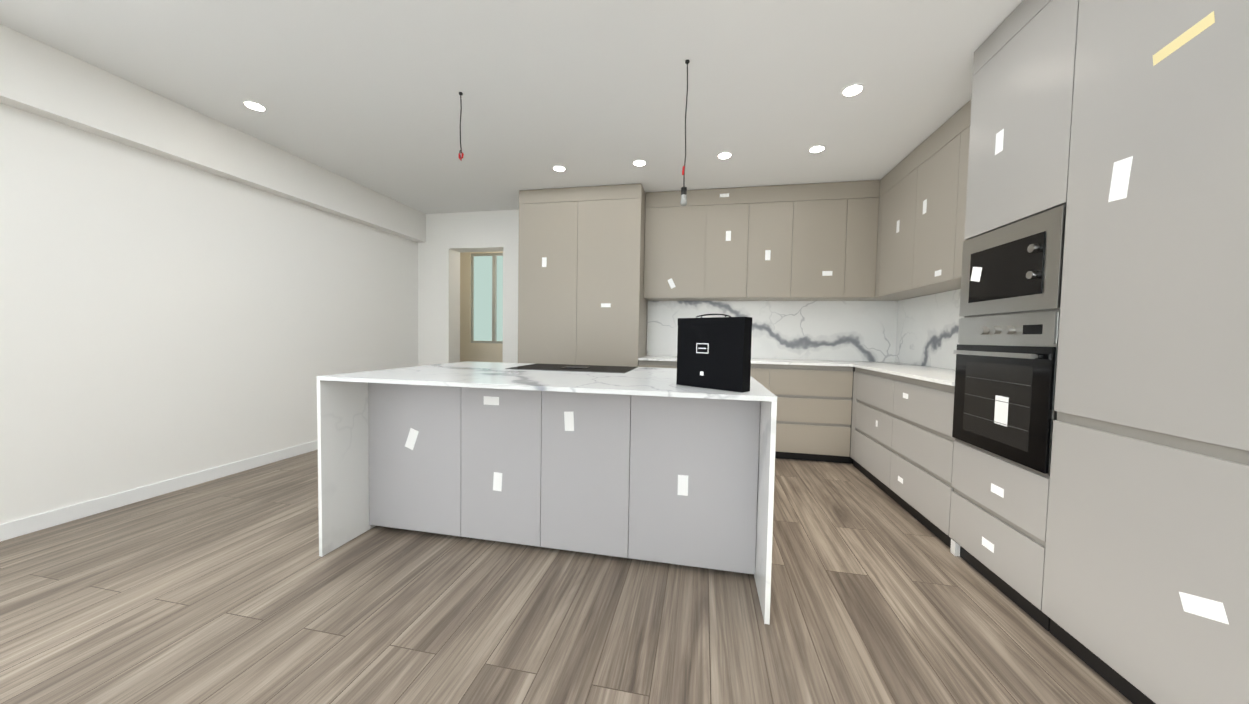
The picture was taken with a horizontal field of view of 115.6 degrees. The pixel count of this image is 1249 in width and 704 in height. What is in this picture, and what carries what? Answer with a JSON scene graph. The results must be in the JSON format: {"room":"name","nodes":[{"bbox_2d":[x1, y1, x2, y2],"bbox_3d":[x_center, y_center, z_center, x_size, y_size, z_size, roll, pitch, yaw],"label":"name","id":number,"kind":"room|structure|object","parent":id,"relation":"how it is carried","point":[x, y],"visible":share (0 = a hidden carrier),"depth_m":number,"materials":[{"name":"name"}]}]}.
{"room":"kitchen","nodes":[
{"label":"kitchen","id":0,"kind":"room"},
{"bbox_2d":[0,103,417,523],"bbox_3d":[-3.510,-0.308,1.472,0.200,2.667,7.480,1,2,11],"label":"wall","id":1,"kind":"structure","parent":0,"point":[162,319],"depth_m":2.68,"materials":[{"name":"white paint"}]},
{"bbox_2d":[0,440,317,541],"bbox_3d":[-3.408,0.978,1.600,0.014,0.090,7.280,1,2,11],"label":"baseboard","id":2,"kind":"structure","parent":1,"relation":"attached to","point":[22,526],"depth_m":2.60,"materials":[{"name":"white paint"}]},
{"bbox_2d":[460,251,502,362],"bbox_3d":[-1.872,-0.432,6.177,1.650,2.600,0.150,1,2,11],"label":"wall","id":3,"kind":"structure","parent":0,"point":[481,352],"depth_m":6.21,"materials":[{"name":"beige paint"}]},
{"bbox_2d":[471,253,502,343],"bbox_3d":[-2.030,-0.836,6.173,0.800,1.400,0.070,1,2,11],"label":"window","id":4,"kind":"structure","parent":3,"relation":"in","point":[486,298],"depth_m":6.20,"materials":[{"name":"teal glass"}]},
{"bbox_2d":[0,0,1022,213],"bbox_3d":[-0.666,-1.649,1.010,6.088,0.150,7.780,1,2,11],"label":"ceiling","id":5,"kind":"structure","parent":0,"point":[584,93],"depth_m":2.35,"materials":[{"name":"white paint"}]},
{"bbox_2d":[0,24,425,241],"bbox_3d":[-3.315,-1.462,1.494,0.115,0.357,7.280,1,2,11],"label":"soffit beam","id":6,"kind":"structure","parent":5,"relation":"attached to","point":[39,78],"depth_m":2.62,"materials":[{"name":"white paint"}]},
{"bbox_2d":[243,100,266,110],"bbox_3d":[-2.509,-1.669,2.672,0.119,0.007,0.119,0,3,-34],"label":"recessed light","id":7,"kind":"object","parent":5,"relation":"in","point":[253,105],"depth_m":2.66,"materials":[{"name":"white plastic"}]},
{"bbox_2d":[458,92,463,159],"bbox_3d":[-1.038,-1.429,2.500,0.035,0.421,0.024,1,2,11],"label":"cord","id":8,"kind":"object","parent":5,"relation":"hanging from","point":[460,157],"visible":1,"depth_m":2.50,"materials":[{"name":"black plastic"}]},
{"bbox_2d":[553,165,565,171],"bbox_3d":[-0.594,-1.671,3.587,0.119,0.007,0.119,0,3,-34],"label":"recessed light","id":9,"kind":"object","parent":5,"relation":"in","point":[559,168],"depth_m":3.58,"materials":[{"name":"white plastic"}]},
{"bbox_2d":[633,160,645,165],"bbox_3d":[0.131,-1.653,3.443,0.119,0.007,0.119,0,3,-34],"label":"recessed light","id":10,"kind":"object","parent":5,"relation":"in","point":[636,162],"depth_m":3.43,"materials":[{"name":"white plastic"}]},
{"bbox_2d":[680,60,689,205],"bbox_3d":[0.337,-1.208,2.183,0.039,0.788,0.040,1,2,11],"label":"cord","id":11,"kind":"object","parent":5,"relation":"hanging from","point":[683,201],"visible":1,"depth_m":2.18,"materials":[{"name":"black plastic"}]},
{"bbox_2d":[717,152,731,158],"bbox_3d":[0.831,-1.634,3.274,0.119,0.007,0.119,0,3,-34],"label":"recessed light","id":12,"kind":"object","parent":5,"relation":"in","point":[723,155],"depth_m":3.26,"materials":[{"name":"white plastic"}]},
{"bbox_2d":[809,145,824,152],"bbox_3d":[1.532,-1.616,3.134,0.119,0.007,0.119,0,3,-34],"label":"recessed light","id":13,"kind":"object","parent":5,"relation":"in","point":[818,148],"depth_m":3.13,"materials":[{"name":"white plastic"}]},
{"bbox_2d":[841,83,863,96],"bbox_3d":[1.384,-1.589,2.390,0.119,0.007,0.119,0,3,-34],"label":"recessed light","id":14,"kind":"object","parent":5,"relation":"in","point":[852,89],"depth_m":2.38,"materials":[{"name":"white plastic"}]},
{"bbox_2d":[0,450,1132,703],"bbox_3d":[-0.754,1.117,1.699,6.388,0.100,8.900,1,2,11],"label":"floor","id":15,"kind":"structure","parent":0,"point":[234,588],"depth_m":1.60,"materials":[{"name":"brown wood"}]},
{"bbox_2d":[317,377,776,624],"bbox_3d":[-0.355,0.596,2.398,2.180,0.899,1.269,1,2,11],"label":"kitchen island","id":16,"kind":"object","parent":15,"relation":"on","point":[653,464],"depth_m":2.02,"materials":[{"name":"stone"}]},
{"bbox_2d":[321,361,776,396],"bbox_3d":[-0.346,0.133,2.379,2.180,0.025,1.269,1,2,11],"label":"island countertop","id":17,"kind":"structure","parent":16,"relation":"on","point":[622,379],"depth_m":2.08,"materials":[{"name":"white stone"}]},
{"bbox_2d":[676,314,751,391],"bbox_3d":[0.396,-0.005,1.776,0.342,0.334,0.070,3,3,44],"label":"shopping bag","id":18,"kind":"object","parent":17,"relation":"on","point":[713,352],"visible":1,"depth_m":1.73,"materials":[{"name":"black paper"}]},
{"bbox_2d":[518,187,577,364],"bbox_3d":[-0.759,-0.375,4.431,0.654,2.664,0.599,1,2,11],"label":"tall cabinet","id":19,"kind":"object","parent":15,"relation":"on","point":[548,218],"depth_m":4.12,"materials":[{"name":"beige paint"}]},
{"bbox_2d":[578,183,647,366],"bbox_3d":[-0.118,-0.358,4.304,0.654,2.664,0.599,1,2,11],"label":"tall cabinet","id":20,"kind":"object","parent":15,"relation":"on","point":[582,300],"depth_m":3.99,"materials":[{"name":"beige paint"}]},
{"bbox_2d":[639,360,676,367],"bbox_3d":[0.499,0.534,4.213,0.628,0.909,0.599,1,2,11],"label":"base cabinet","id":21,"kind":"object","parent":15,"relation":"on","point":[642,363],"depth_m":3.93,"materials":[{"name":"grey"}]},
{"bbox_2d":[750,364,769,390],"bbox_3d":[1.116,0.550,4.091,0.630,0.909,0.599,1,2,11],"label":"base cabinet","id":22,"kind":"object","parent":15,"relation":"on","point":[760,372],"depth_m":3.74,"materials":[{"name":"grey"}]},
{"bbox_2d":[770,364,853,462],"bbox_3d":[1.777,0.567,3.960,0.720,0.909,0.599,1,2,11],"label":"base cabinet","id":23,"kind":"object","parent":15,"relation":"on","point":[813,417],"depth_m":3.67,"materials":[{"name":"grey"}]},
{"bbox_2d":[638,356,929,367],"bbox_3d":[1.463,0.094,3.995,2.582,0.020,0.619,1,2,11],"label":"countertop","id":24,"kind":"structure","parent":23,"relation":"on","point":[825,363],"depth_m":3.81,"materials":[{"name":"white stone"}]},
{"bbox_2d":[850,368,889,492],"bbox_3d":[2.295,0.608,3.165,0.601,0.909,0.800,1,2,11],"label":"base cabinet","id":25,"kind":"object","parent":15,"relation":"on","point":[887,427],"depth_m":3.20,"materials":[{"name":"grey"}]},
{"bbox_2d":[886,376,955,547],"bbox_3d":[2.149,0.634,2.431,0.601,0.909,0.697,1,2,11],"label":"base cabinet","id":26,"kind":"object","parent":15,"relation":"on","point":[919,457],"depth_m":2.44,"materials":[{"name":"grey"}]},
{"bbox_2d":[850,364,955,387],"bbox_3d":[2.222,0.156,2.787,0.621,0.020,1.457,1,2,11],"label":"countertop","id":27,"kind":"structure","parent":26,"relation":"on","point":[916,372],"depth_m":2.87,"materials":[{"name":"white stone"}]},
{"bbox_2d":[949,0,1078,631],"bbox_3d":[2.013,-0.219,1.763,0.650,2.663,0.600,1,2,11],"label":"tall cabinet","id":28,"kind":"object","parent":15,"relation":"on","point":[1004,412],"visible":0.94,"depth_m":1.75,"materials":[{"name":"grey paint"}]},
{"bbox_2d":[1042,0,1248,703],"bbox_3d":[1.904,-0.195,1.091,0.601,2.663,0.758,1,2,11],"label":"tall cabinet","id":29,"kind":"object","parent":15,"relation":"on","point":[1145,598],"visible":1,"depth_m":1.20,"materials":[{"name":"grey paint"}]},
{"bbox_2d":[418,210,868,365],"bbox_3d":[-0.212,-0.380,4.751,6.188,2.667,0.240,1,2,11],"label":"wall","id":30,"kind":"structure","parent":0,"point":[450,237],"depth_m":5.02,"materials":[{"name":"white paint"}]},
{"bbox_2d":[644,189,707,300],"bbox_3d":[0.555,-1.126,4.269,0.633,1.102,0.348,1,2,11],"label":"upper cabinet","id":31,"kind":"object","parent":30,"relation":"attached to","point":[676,235],"depth_m":4.10,"materials":[{"name":"beige paint"}]},
{"bbox_2d":[704,187,751,300],"bbox_3d":[1.070,-1.113,4.167,0.417,1.102,0.348,1,2,11],"label":"upper cabinet","id":32,"kind":"object","parent":30,"relation":"attached to","point":[729,209],"depth_m":3.99,"materials":[{"name":"beige paint"}]},
{"bbox_2d":[744,184,795,300],"bbox_3d":[1.480,-1.102,4.086,0.420,1.102,0.348,1,2,11],"label":"upper cabinet","id":33,"kind":"object","parent":30,"relation":"attached to","point":[772,237],"depth_m":3.91,"materials":[{"name":"beige paint"}]},
{"bbox_2d":[647,301,894,361],"bbox_3d":[1.529,-0.241,4.279,2.580,0.628,0.013,1,2,11],"label":"backsplash","id":34,"kind":"structure","parent":30,"relation":"attached to","point":[798,330],"depth_m":4.20,"materials":[{"name":"stone"}]},
{"bbox_2d":[788,182,847,300],"bbox_3d":[1.924,-1.091,3.998,0.485,1.102,0.348,1,2,11],"label":"upper cabinet","id":35,"kind":"object","parent":30,"relation":"attached to","point":[818,257],"depth_m":3.83,"materials":[{"name":"beige paint"}]},
{"bbox_2d":[836,177,883,300],"bbox_3d":[2.301,-1.080,3.893,0.295,1.102,0.407,1,2,11],"label":"upper cabinet","id":36,"kind":"object","parent":30,"relation":"attached to","point":[862,217],"depth_m":3.75,"materials":[{"name":"beige paint"}]},
{"bbox_2d":[876,149,945,298],"bbox_3d":[2.507,-1.055,3.373,0.351,1.102,0.689,1,2,11],"label":"upper cabinet","id":37,"kind":"object","parent":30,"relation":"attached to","point":[896,233],"depth_m":3.38,"materials":[{"name":"beige paint"}]},
{"bbox_2d":[895,289,963,369],"bbox_3d":[2.583,-0.172,3.002,0.012,0.628,2.040,1,2,11],"label":"backsplash","id":38,"kind":"structure","parent":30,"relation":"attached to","point":[922,330],"depth_m":3.45,"materials":[{"name":"stone"}]},
{"bbox_2d":[908,113,960,290],"bbox_3d":[2.389,-1.034,2.781,0.351,1.102,0.520,1,2,11],"label":"upper cabinet","id":39,"kind":"object","parent":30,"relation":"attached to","point":[936,155],"depth_m":2.83,"materials":[{"name":"beige paint"}]},
{"bbox_2d":[948,99,971,282],"bbox_3d":[2.286,-1.015,2.264,0.351,1.102,0.536,1,2,11],"label":"upper cabinet","id":40,"kind":"object","parent":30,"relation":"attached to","point":[963,115],"depth_m":2.54,"materials":[{"name":"beige paint"}]}
]}

